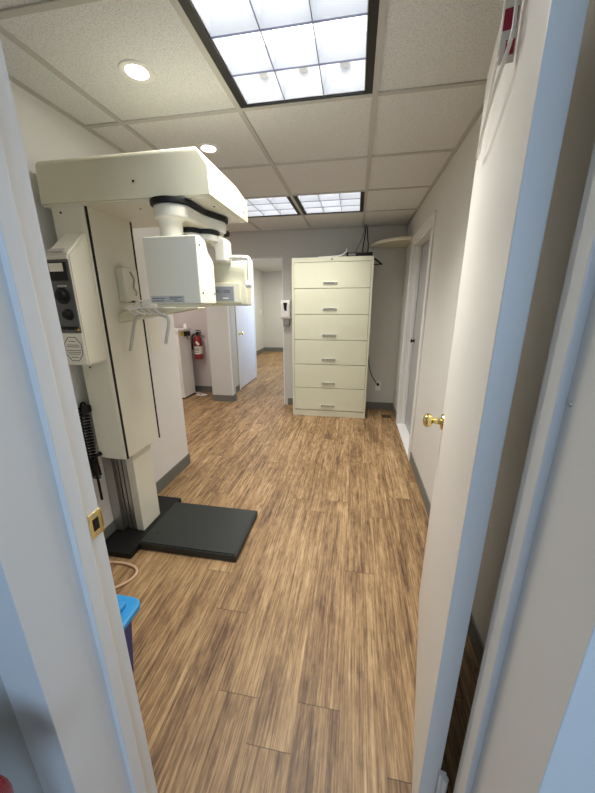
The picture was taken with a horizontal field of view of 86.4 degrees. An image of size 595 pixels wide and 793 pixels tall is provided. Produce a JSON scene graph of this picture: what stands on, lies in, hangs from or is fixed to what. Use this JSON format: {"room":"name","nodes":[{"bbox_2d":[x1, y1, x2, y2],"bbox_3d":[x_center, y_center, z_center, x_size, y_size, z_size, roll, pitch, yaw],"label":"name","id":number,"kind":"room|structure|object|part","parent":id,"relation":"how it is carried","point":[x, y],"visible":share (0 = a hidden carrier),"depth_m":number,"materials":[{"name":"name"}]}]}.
{"room":"dental clinic hallway","nodes":[
{"label":"dental clinic hallway","id":0,"kind":"room"},
{"bbox_2d":[0,676,43,792],"bbox_3d":[0.069,-0.017,0.394,3.600,2.520,0.161,3,16,10],"label":"wall","id":1,"kind":"structure","parent":0,"point":[16,764],"depth_m":0.65,"materials":[{"name":"paint"}]},
{"bbox_2d":[0,38,157,792],"bbox_3d":[-0.450,0.156,0.541,0.094,2.110,0.192,3,16,10],"label":"trim","id":2,"kind":"structure","parent":1,"relation":"attached to","point":[66,673],"depth_m":0.54,"materials":[{"name":"white paint"}]},
{"bbox_3d":[-0.472,0.180,0.459,0.081,2.110,0.015,3,16,10],"label":"casing","id":3,"kind":"part","parent":2,"relation":"part of","materials":[{"name":"white paint"}]},
{"bbox_3d":[-0.402,0.254,0.634,0.002,0.054,0.033,3,16,10],"label":"strike plate","id":4,"kind":"part","parent":2,"relation":"part of","materials":[{"name":"gold metal"}]},
{"bbox_2d":[412,0,589,792],"bbox_3d":[0.448,0.095,0.878,0.181,2.008,0.810,6,17,21],"label":"door","id":5,"kind":"structure","parent":1,"relation":"in","point":[516,167],"depth_m":0.55,"materials":[{"name":"paint"}]},
{"bbox_3d":[0.526,0.094,1.231,0.072,0.064,0.064,6,17,21],"label":"knob","id":6,"kind":"part","parent":5,"relation":"part of","materials":[{"name":"gold metal"}]},
{"bbox_2d":[476,0,521,159],"bbox_3d":[0.408,-0.719,0.635,0.025,0.309,0.387,6,18,22],"label":"lanyard","id":7,"kind":"object","parent":5,"relation":"hanging from","point":[510,16],"visible":1,"depth_m":0.53,"materials":[{"name":"white plastic"}]},
{"bbox_3d":[0.448,-0.755,0.723,0.006,0.291,0.175,6,17,21],"label":"cord","id":8,"kind":"part","parent":7,"relation":"part of","materials":[{"name":"white plastic"}]},
{"bbox_2d":[453,143,594,792],"bbox_3d":[0.354,0.193,0.403,0.094,2.110,0.192,3,16,10],"label":"trim","id":9,"kind":"structure","parent":1,"relation":"attached to","point":[531,726],"depth_m":0.39,"materials":[{"name":"white paint"}]},
{"bbox_3d":[0.345,0.217,0.319,0.081,2.110,0.015,3,16,10],"label":"casing","id":10,"kind":"part","parent":9,"relation":"part of","materials":[{"name":"white paint"}]},
{"bbox_2d":[9,80,187,527],"bbox_3d":[-1.202,-0.195,1.562,0.120,2.220,2.021,3,16,10],"label":"wall","id":11,"kind":"structure","parent":0,"point":[46,133],"depth_m":1.76,"materials":[{"name":"white paint"}]},
{"bbox_2d":[35,146,257,561],"bbox_3d":[-0.684,-0.082,1.673,0.884,1.936,0.616,3,16,10],"label":"machine","id":12,"kind":"object","parent":11,"relation":"attached to","point":[95,203],"visible":1,"depth_m":1.50,"materials":[{"name":"white plastic"}]},
{"bbox_3d":[-0.992,-0.600,1.300,0.077,0.016,0.018,3,16,10],"label":"maker plate","id":13,"kind":"part","parent":12,"relation":"part of","materials":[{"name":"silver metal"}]},
{"bbox_3d":[-0.991,-0.516,1.307,0.084,0.072,0.005,3,16,10],"label":"meter frame","id":14,"kind":"part","parent":12,"relation":"part of","materials":[{"name":"black plastic"}]},
{"bbox_3d":[-0.990,-0.420,1.324,0.068,0.068,0.024,3,16,10],"label":"dial knob","id":15,"kind":"part","parent":12,"relation":"part of","materials":[{"name":"black plastic"}]},
{"bbox_3d":[-0.988,-0.419,1.340,0.104,0.297,0.006,3,16,10],"label":"control panel","id":16,"kind":"part","parent":12,"relation":"part of","materials":[{"name":"black plastic"}]},
{"bbox_3d":[-0.980,-0.346,1.344,0.048,0.048,0.024,3,16,10],"label":"dial knob","id":17,"kind":"part","parent":12,"relation":"part of","materials":[{"name":"black plastic"}]},
{"bbox_3d":[-0.987,-0.210,1.401,0.107,0.132,0.002,3,16,10],"label":"notice plate","id":18,"kind":"part","parent":12,"relation":"part of","materials":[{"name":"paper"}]},
{"bbox_3d":[-1.114,0.248,1.701,0.056,0.418,0.046,3,16,10],"label":"coiled cord","id":19,"kind":"part","parent":12,"relation":"part of","materials":[{"name":"black plastic"}]},
{"bbox_3d":[-0.912,-0.247,1.532,0.007,1.210,0.010,3,16,10],"label":"column trim","id":20,"kind":"part","parent":12,"relation":"part of","materials":[{"name":"black rubber"}]},
{"bbox_3d":[-1.047,0.445,1.931,0.025,0.716,0.142,3,16,10],"label":"rail","id":21,"kind":"part","parent":12,"relation":"part of","materials":[{"name":"metal"}]},
{"bbox_3d":[-1.016,0.447,1.923,0.020,0.716,0.146,3,16,10],"label":"rail","id":22,"kind":"part","parent":12,"relation":"part of","materials":[{"name":"metal"}]},
{"bbox_3d":[-0.985,0.449,1.916,0.023,0.716,0.150,3,16,10],"label":"rail","id":23,"kind":"part","parent":12,"relation":"part of","materials":[{"name":"metal"}]},
{"bbox_3d":[-0.806,-0.323,1.589,0.118,0.192,0.016,3,16,10],"label":"patient handle","id":24,"kind":"part","parent":12,"relation":"part of","materials":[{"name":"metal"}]},
{"bbox_3d":[-0.688,-0.950,1.493,0.786,0.168,0.465,3,16,10],"label":"overhead arm","id":25,"kind":"part","parent":12,"relation":"part of","materials":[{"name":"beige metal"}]},
{"bbox_3d":[-0.942,0.451,1.910,0.050,0.716,0.168,3,16,10],"label":"post","id":26,"kind":"part","parent":12,"relation":"part of","materials":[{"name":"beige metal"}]},
{"bbox_3d":[-0.985,0.807,2.026,0.221,0.034,0.540,3,16,10],"label":"plate","id":27,"kind":"part","parent":12,"relation":"part of","materials":[{"name":"black rubber"}]},
{"bbox_3d":[-0.862,-0.326,1.803,0.007,1.210,0.010,3,16,10],"label":"column trim","id":28,"kind":"part","parent":12,"relation":"part of","materials":[{"name":"black rubber"}]},
{"bbox_2d":[123,307,175,308],"bbox_3d":[-0.718,-0.433,1.546,0.205,0.007,0.120,3,16,10],"label":"tray","id":29,"kind":"object","parent":12,"relation":"on","point":[123,307],"depth_m":1.49,"materials":[{"name":"white plastic"}]},
{"bbox_3d":[-0.656,-0.335,1.558,0.074,0.152,0.016,3,16,10],"label":"patient handle","id":30,"kind":"part","parent":12,"relation":"part of","materials":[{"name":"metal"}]},
{"bbox_3d":[-0.534,-0.401,1.304,0.148,0.026,0.002,3,16,10],"label":"rating plate","id":31,"kind":"part","parent":12,"relation":"part of","materials":[{"name":"silver metal"}]},
{"bbox_3d":[-0.469,-0.751,1.508,0.183,0.032,0.119,-9,18,-27],"label":"swivel plate","id":32,"kind":"part","parent":12,"relation":"part of","materials":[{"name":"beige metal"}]},
{"bbox_3d":[-0.422,-0.730,1.582,0.168,0.121,0.085,3,16,10],"label":"film arm","id":33,"kind":"part","parent":12,"relation":"part of","materials":[{"name":"beige plastic"}]},
{"bbox_3d":[-0.411,-0.535,1.650,0.164,0.066,0.002,3,16,10],"label":"name plate","id":34,"kind":"part","parent":12,"relation":"part of","materials":[{"name":"silver metal"}]},
{"bbox_3d":[-0.409,-0.536,1.652,0.168,0.074,0.004,3,16,10],"label":"name plate","id":35,"kind":"part","parent":12,"relation":"part of","materials":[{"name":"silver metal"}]},
{"bbox_3d":[-0.246,-0.565,1.595,0.030,0.034,0.034,3,16,10],"label":"bar knob","id":36,"kind":"part","parent":12,"relation":"part of","materials":[{"name":"white plastic"}]},
{"bbox_2d":[103,453,190,539],"bbox_3d":[-1.179,0.802,1.938,0.128,0.095,1.869,3,16,10],"label":"baseboard","id":37,"kind":"structure","parent":11,"relation":"attached to","point":[180,466],"depth_m":2.47,"materials":[{"name":"grey plastic"}]},
{"bbox_2d":[147,320,160,351],"bbox_3d":[-1.014,-0.430,2.242,0.005,0.210,0.120,3,16,10],"label":"paper notice","id":38,"kind":"object","parent":11,"relation":"attached to","point":[153,329],"visible":1,"depth_m":2.24,"materials":[{"name":"white paper"}]},
{"bbox_2d":[173,307,211,385],"bbox_3d":[-1.814,-1.176,4.944,1.450,2.220,0.120,3,16,10],"label":"wall","id":39,"kind":"structure","parent":0,"point":[195,319],"depth_m":4.91,"materials":[{"name":"paint"}]},
{"bbox_2d":[191,330,202,358],"bbox_3d":[-1.536,-0.795,4.865,0.162,0.440,0.143,3,16,10],"label":"fire extinguisher","id":40,"kind":"object","parent":39,"relation":"attached to","point":[197,341],"visible":1,"depth_m":4.82,"materials":[{"name":"metal"}]},
{"bbox_3d":[-1.526,-0.760,4.869,0.128,0.370,0.128,3,16,10],"label":"tank","id":41,"kind":"part","parent":40,"relation":"part of","materials":[{"name":"red metal"}]},
{"bbox_2d":[195,386,212,391],"bbox_3d":[-1.786,-0.137,5.174,1.280,0.095,0.008,3,16,10],"label":"baseboard","id":42,"kind":"structure","parent":39,"relation":"attached to","point":[197,388],"depth_m":5.12,"materials":[{"name":"grey plastic"}]},
{"bbox_2d":[0,0,503,271],"bbox_3d":[0.075,-2.281,4.563,5.200,0.100,9.290,3,16,10],"label":"ceiling","id":43,"kind":"structure","parent":0,"point":[427,42],"depth_m":1.41,"materials":[{"name":"tile"}]},
{"bbox_2d":[118,59,154,83],"bbox_3d":[-0.620,-1.254,1.224,0.132,0.011,0.132,3,16,10],"label":"recessed light","id":44,"kind":"object","parent":43,"relation":"in","point":[136,71],"visible":1,"depth_m":1.22,"materials":[{"name":"white paint"}]},
{"bbox_2d":[197,143,219,153],"bbox_3d":[-0.513,-1.429,1.826,0.132,0.011,0.132,3,16,10],"label":"recessed light","id":45,"kind":"object","parent":43,"relation":"in","point":[207,148],"visible":0.99,"depth_m":1.82,"materials":[{"name":"white paint"}]},
{"bbox_2d":[0,0,486,232],"bbox_3d":[-0.971,-1.587,2.379,3.941,0.007,4.093,3,16,10],"label":"ceiling grid","id":46,"kind":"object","parent":43,"relation":"attached to","point":[46,5],"depth_m":1.43,"materials":[{"name":"paint"}]},
{"bbox_2d":[245,196,300,217],"bbox_3d":[-0.301,-1.825,2.933,0.585,0.144,0.586,3,16,10],"label":"ceiling light","id":47,"kind":"object","parent":43,"relation":"attached to","point":[274,206],"depth_m":3.02,"materials":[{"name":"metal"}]},
{"bbox_3d":[-0.386,-1.800,2.956,0.022,0.073,0.570,3,16,10],"label":"louver blade","id":48,"kind":"part","parent":47,"relation":"part of","materials":[{"name":"white plastic"}]},
{"bbox_3d":[-0.317,-1.770,2.852,0.521,0.073,0.022,3,16,10],"label":"louver blade","id":49,"kind":"part","parent":47,"relation":"part of","materials":[{"name":"white plastic"}]},
{"bbox_3d":[-0.284,-1.822,3.031,0.521,0.073,0.022,3,16,10],"label":"louver blade","id":50,"kind":"part","parent":47,"relation":"part of","materials":[{"name":"white plastic"}]},
{"bbox_3d":[-0.215,-1.792,2.927,0.022,0.073,0.570,3,16,10],"label":"louver blade","id":51,"kind":"part","parent":47,"relation":"part of","materials":[{"name":"white plastic"}]},
{"bbox_2d":[178,0,379,107],"bbox_3d":[-0.021,-1.293,1.102,0.586,0.144,0.586,3,16,10],"label":"ceiling light","id":52,"kind":"object","parent":43,"relation":"attached to","point":[267,52],"depth_m":1.18,"materials":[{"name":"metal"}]},
{"bbox_2d":[259,72,268,77],"bbox_3d":[-0.148,-1.407,1.362,0.040,0.040,0.040,3,16,10],"label":"socket","id":53,"kind":"object","parent":52,"relation":"attached to","point":[262,75],"depth_m":1.37,"materials":[{"name":"white plastic"}]},
{"bbox_3d":[-0.106,-1.269,1.125,0.022,0.073,0.570,3,16,10],"label":"louver blade","id":54,"kind":"part","parent":52,"relation":"part of","materials":[{"name":"white plastic"}]},
{"bbox_3d":[-0.037,-1.238,1.020,0.522,0.073,0.022,3,16,10],"label":"louver blade","id":55,"kind":"part","parent":52,"relation":"part of","materials":[{"name":"white plastic"}]},
{"bbox_3d":[-0.004,-1.291,1.200,0.522,0.073,0.022,3,16,10],"label":"louver blade","id":56,"kind":"part","parent":52,"relation":"part of","materials":[{"name":"white plastic"}]},
{"bbox_2d":[298,67,307,72],"bbox_3d":[0.024,-1.399,1.332,0.040,0.040,0.040,3,16,10],"label":"socket","id":57,"kind":"object","parent":52,"relation":"attached to","point":[300,70],"depth_m":1.34,"materials":[{"name":"white plastic"}]},
{"bbox_3d":[0.065,-1.261,1.095,0.022,0.073,0.570,3,16,10],"label":"louver blade","id":58,"kind":"part","parent":52,"relation":"part of","materials":[{"name":"white plastic"}]},
{"bbox_2d":[340,62,349,67],"bbox_3d":[0.195,-1.391,1.303,0.040,0.040,0.040,3,16,10],"label":"socket","id":59,"kind":"object","parent":52,"relation":"attached to","point":[345,64],"depth_m":1.31,"materials":[{"name":"white plastic"}]},
{"bbox_2d":[293,192,364,214],"bbox_3d":[0.299,-1.797,2.830,0.586,0.144,0.586,3,16,10],"label":"ceiling light","id":60,"kind":"object","parent":43,"relation":"attached to","point":[353,201],"depth_m":2.91,"materials":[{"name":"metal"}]},
{"bbox_3d":[0.283,-1.743,2.749,0.522,0.073,0.022,3,16,10],"label":"louver blade","id":61,"kind":"part","parent":60,"relation":"part of","materials":[{"name":"white plastic"}]},
{"bbox_3d":[0.316,-1.795,2.928,0.522,0.073,0.022,3,16,10],"label":"louver blade","id":62,"kind":"part","parent":60,"relation":"part of","materials":[{"name":"white plastic"}]},
{"bbox_2d":[231,260,282,385],"bbox_3d":[0.324,-1.697,6.668,3.770,2.240,5.087,3,16,10],"label":"wall","id":63,"kind":"structure","parent":0,"point":[267,285],"depth_m":9.03,"materials":[{"name":"paint"}]},
{"bbox_2d":[234,260,255,387],"bbox_3d":[-0.855,-1.223,5.398,0.101,2.024,0.852,3,16,10],"label":"door","id":64,"kind":"structure","parent":63,"relation":"in","point":[245,314],"depth_m":5.47,"materials":[{"name":"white paint"}]},
{"bbox_2d":[235,260,256,389],"bbox_3d":[-0.870,-1.245,5.381,0.014,2.100,0.955,3,16,10],"label":"trim","id":65,"kind":"structure","parent":63,"relation":"attached to","point":[236,318],"depth_m":5.20,"materials":[{"name":"white paint"}]},
{"bbox_3d":[-0.949,-1.121,4.958,0.014,2.100,0.060,3,16,10],"label":"casing","id":66,"kind":"part","parent":65,"relation":"part of","materials":[{"name":"white paint"}]},
{"bbox_3d":[-0.790,-1.372,5.816,0.014,2.100,0.035,3,16,10],"label":"casing","id":67,"kind":"part","parent":65,"relation":"part of","materials":[{"name":"white paint"}]},
{"bbox_2d":[236,347,282,392],"bbox_3d":[-0.573,-0.703,7.060,1.720,0.120,4.967,3,16,10],"label":"baseboard","id":68,"kind":"structure","parent":63,"relation":"attached to","point":[279,349],"depth_m":9.46,"materials":[{"name":"grey plastic"}]},
{"bbox_2d":[108,351,479,792],"bbox_3d":[-0.152,0.301,3.925,5.200,0.060,12.000,3,16,10],"label":"floor","id":69,"kind":"structure","parent":0,"point":[289,665],"depth_m":1.44,"materials":[{"name":"brown wood"}]},
{"bbox_2d":[109,561,137,588],"bbox_3d":[-0.978,0.939,1.608,0.292,0.014,0.269,-1,16,-4],"label":"cable","id":70,"kind":"object","parent":69,"relation":"on","point":[111,562],"visible":0.43,"depth_m":1.67,"materials":[{"name":"beige plastic"}]},
{"bbox_2d":[116,594,139,671],"bbox_3d":[-0.791,0.924,1.111,0.381,0.319,0.317,3,16,10],"label":"storage bin","id":71,"kind":"object","parent":69,"relation":"on","point":[129,606],"visible":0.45,"depth_m":1.16,"materials":[{"name":"blue plastic"}]},
{"bbox_3d":[-0.788,0.783,1.070,0.296,0.024,0.235,3,16,10],"label":"lid panel","id":72,"kind":"part","parent":71,"relation":"part of","materials":[{"name":"blue plastic"}]},
{"bbox_3d":[-0.791,0.803,1.075,0.381,0.026,0.317,3,16,10],"label":"lid","id":73,"kind":"part","parent":71,"relation":"part of","materials":[{"name":"blue plastic"}]},
{"bbox_2d":[175,328,194,398],"bbox_3d":[-1.948,-0.508,4.799,0.635,1.020,0.370,3,16,10],"label":"storage cabinet","id":74,"kind":"object","parent":69,"relation":"on","point":[184,352],"visible":0.41,"depth_m":4.70,"materials":[{"name":"white plastic"}]},
{"bbox_2d":[184,331,189,339],"bbox_3d":[-1.621,-0.896,4.659,0.049,0.120,0.105,3,16,10],"label":"key holder","id":75,"kind":"object","parent":74,"relation":"attached to","point":[186,333],"visible":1,"depth_m":4.62,"materials":[{"name":"black plastic"}]},
{"bbox_2d":[292,256,373,418],"bbox_3d":[0.413,-0.687,3.893,0.900,1.850,0.418,3,16,10],"label":"filing cabinet","id":76,"kind":"object","parent":69,"relation":"on","point":[332,296],"visible":1,"depth_m":3.69,"materials":[{"name":"metal"}]},
{"bbox_3d":[-0.048,-0.674,3.800,0.024,1.725,0.030,3,16,10],"label":"frame","id":77,"kind":"part","parent":76,"relation":"part of","materials":[{"name":"metal"}]},
{"bbox_3d":[0.367,-0.709,3.683,0.156,0.028,0.019,3,16,10],"label":"drawer pull","id":78,"kind":"part","parent":76,"relation":"part of","materials":[{"name":"silver metal"}]},
{"bbox_3d":[0.386,0.034,3.924,0.846,0.279,0.034,3,16,10],"label":"drawer","id":79,"kind":"part","parent":76,"relation":"part of","materials":[{"name":"metal"}]},
{"bbox_3d":[0.385,-0.243,3.843,0.846,0.286,0.034,3,16,10],"label":"drawer","id":80,"kind":"part","parent":76,"relation":"part of","materials":[{"name":"metal"}]},
{"bbox_3d":[0.366,-0.991,3.602,0.156,0.028,0.019,3,16,10],"label":"drawer pull","id":81,"kind":"part","parent":76,"relation":"part of","materials":[{"name":"silver metal"}]},
{"bbox_3d":[0.384,-0.523,3.762,0.846,0.285,0.034,3,16,10],"label":"drawer","id":82,"kind":"part","parent":76,"relation":"part of","materials":[{"name":"metal"}]},
{"bbox_3d":[0.382,-0.802,3.681,0.846,0.284,0.034,3,16,10],"label":"drawer","id":83,"kind":"part","parent":76,"relation":"part of","materials":[{"name":"metal"}]},
{"bbox_3d":[0.381,-1.078,3.600,0.846,0.279,0.034,3,16,10],"label":"drawer","id":84,"kind":"part","parent":76,"relation":"part of","materials":[{"name":"metal"}]},
{"bbox_3d":[0.380,-1.348,3.522,0.846,0.270,0.034,3,16,10],"label":"drawer","id":85,"kind":"part","parent":76,"relation":"part of","materials":[{"name":"metal"}]},
{"bbox_3d":[0.380,-1.505,3.478,0.900,0.047,0.030,3,16,10],"label":"rail","id":86,"kind":"part","parent":76,"relation":"part of","materials":[{"name":"metal"}]},
{"bbox_2d":[321,248,346,256],"bbox_3d":[0.387,-1.583,3.498,0.318,0.090,0.035,3,16,10],"label":"power cord","id":87,"kind":"object","parent":76,"relation":"on","point":[346,248],"visible":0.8,"depth_m":3.48,"materials":[{"name":"white plastic"}]},
{"bbox_2d":[346,252,372,255],"bbox_3d":[0.699,-1.584,3.571,0.285,0.050,0.192,3,16,10],"label":"box","id":88,"kind":"object","parent":76,"relation":"on","point":[353,253],"visible":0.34,"depth_m":3.48,"materials":[{"name":"black plastic"}]},
{"bbox_3d":[0.815,-0.635,3.652,0.024,1.725,0.030,3,16,10],"label":"frame","id":89,"kind":"part","parent":76,"relation":"part of","materials":[{"name":"metal"}]},
{"bbox_2d":[381,415,391,417],"bbox_3d":[1.112,0.249,3.966,0.130,0.006,0.110,3,16,10],"label":"floor vent","id":90,"kind":"object","parent":69,"relation":"in","point":[382,416],"visible":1,"depth_m":3.96,"materials":[{"name":"brown metal"}]},
{"bbox_3d":[-0.578,0.955,0.438,0.300,0.636,0.300,3,16,10],"label":"stool","id":91,"kind":"object","parent":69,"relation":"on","visible":0},
{"bbox_2d":[0,774,13,792],"bbox_3d":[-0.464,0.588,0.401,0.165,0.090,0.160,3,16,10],"label":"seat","id":92,"kind":"object","parent":91,"relation":"on","point":[5,785],"visible":1,"depth_m":0.46,"materials":[{"name":"red leather"}]},
{"bbox_2d":[206,225,407,403],"bbox_3d":[0.021,-0.963,4.183,2.541,2.220,0.120,3,16,10],"label":"wall","id":93,"kind":"structure","parent":0,"point":[388,277],"depth_m":3.94,"materials":[{"name":"paint"}]},
{"bbox_2d":[227,257,284,403],"bbox_3d":[-0.550,-0.845,4.324,0.773,1.920,0.129,3,16,10],"label":"trim","id":94,"kind":"structure","parent":93,"relation":"attached to","point":[263,258],"depth_m":4.27,"materials":[{"name":"white paint"}]},
{"bbox_3d":[-0.933,-0.894,4.330,0.011,1.825,0.034,3,16,10],"label":"edge trim","id":95,"kind":"part","parent":94,"relation":"part of","materials":[{"name":"white paint"}]},
{"bbox_3d":[-0.553,-1.762,4.057,0.760,0.009,0.129,3,16,10],"label":"edge trim","id":96,"kind":"part","parent":94,"relation":"part of","materials":[{"name":"white paint"}]},
{"bbox_3d":[-0.175,-0.828,4.259,0.012,1.920,0.129,3,16,10],"label":"edge trim","id":97,"kind":"part","parent":94,"relation":"part of","materials":[{"name":"white paint"}]},
{"bbox_2d":[281,300,290,325],"bbox_3d":[-0.147,-1.070,4.063,0.116,0.325,0.106,3,16,10],"label":"soap dispenser","id":98,"kind":"object","parent":93,"relation":"attached to","point":[285,304],"visible":1,"depth_m":4.01,"materials":[{"name":"white plastic"}]},
{"bbox_2d":[283,319,289,325],"bbox_3d":[-0.139,-0.959,4.108,0.080,0.087,0.080,3,16,10],"label":"drip tray","id":99,"kind":"object","parent":98,"relation":"on","point":[286,322],"depth_m":4.07,"materials":[{"name":"grey plastic"}]},
{"bbox_2d":[213,393,392,409],"bbox_3d":[0.025,0.059,4.476,2.541,0.095,0.128,3,16,10],"label":"baseboard","id":100,"kind":"structure","parent":93,"relation":"attached to","point":[227,398],"depth_m":4.42,"materials":[{"name":"grey plastic"}]},
{"bbox_2d":[368,356,378,385],"bbox_3d":[0.984,-0.334,4.102,0.160,0.390,0.027,3,16,10],"label":"cord","id":101,"kind":"object","parent":93,"relation":"attached to","point":[368,356],"visible":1,"depth_m":4.11,"materials":[{"name":"black rubber"}]},
{"bbox_2d":[375,382,380,389],"bbox_3d":[1.058,-0.138,4.163,0.070,0.116,0.009,3,16,10],"label":"wall outlet","id":102,"kind":"object","parent":93,"relation":"attached to","point":[376,386],"visible":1,"depth_m":4.16,"materials":[{"name":"white plastic"}]},
{"bbox_2d":[370,236,412,247],"bbox_3d":[1.018,-1.689,3.475,0.405,0.033,0.470,3,16,10],"label":"corner shelf","id":103,"kind":"object","parent":93,"relation":"attached to","point":[403,241],"visible":0.92,"depth_m":3.44,"materials":[{"name":"beige wood"}]},
{"bbox_2d":[393,0,594,646],"bbox_3d":[0.995,-0.372,2.137,0.120,2.220,3.973,3,16,10],"label":"wall","id":104,"kind":"structure","parent":0,"point":[450,196],"depth_m":1.14,"materials":[{"name":"paint"}]},
{"bbox_2d":[396,211,436,459],"bbox_3d":[1.151,-0.515,3.022,0.144,2.000,1.000,3,16,10],"label":"trim","id":105,"kind":"structure","parent":104,"relation":"attached to","point":[424,233],"depth_m":3.25,"materials":[{"name":"white paint"}]},
{"bbox_3d":[1.168,-0.646,3.472,0.014,2.000,0.072,3,16,10],"label":"casing","id":106,"kind":"part","parent":105,"relation":"part of","materials":[{"name":"white paint"}]},
{"bbox_3d":[1.083,-1.444,2.764,0.014,0.072,0.856,3,16,10],"label":"casing","id":107,"kind":"part","parent":105,"relation":"part of","materials":[{"name":"white paint"}]},
{"bbox_2d":[405,240,429,434],"bbox_3d":[1.171,-0.478,3.029,0.073,1.892,0.816,3,16,10],"label":"door","id":108,"kind":"structure","parent":104,"relation":"in","point":[425,248],"depth_m":3.21,"materials":[{"name":"paint"}]},
{"bbox_2d":[392,404,484,667],"bbox_3d":[0.939,0.640,2.464,0.008,0.095,3.693,3,16,10],"label":"baseboard","id":109,"kind":"structure","parent":104,"relation":"attached to","point":[478,647],"depth_m":1.34,"materials":[{"name":"grey plastic"}]}
]}

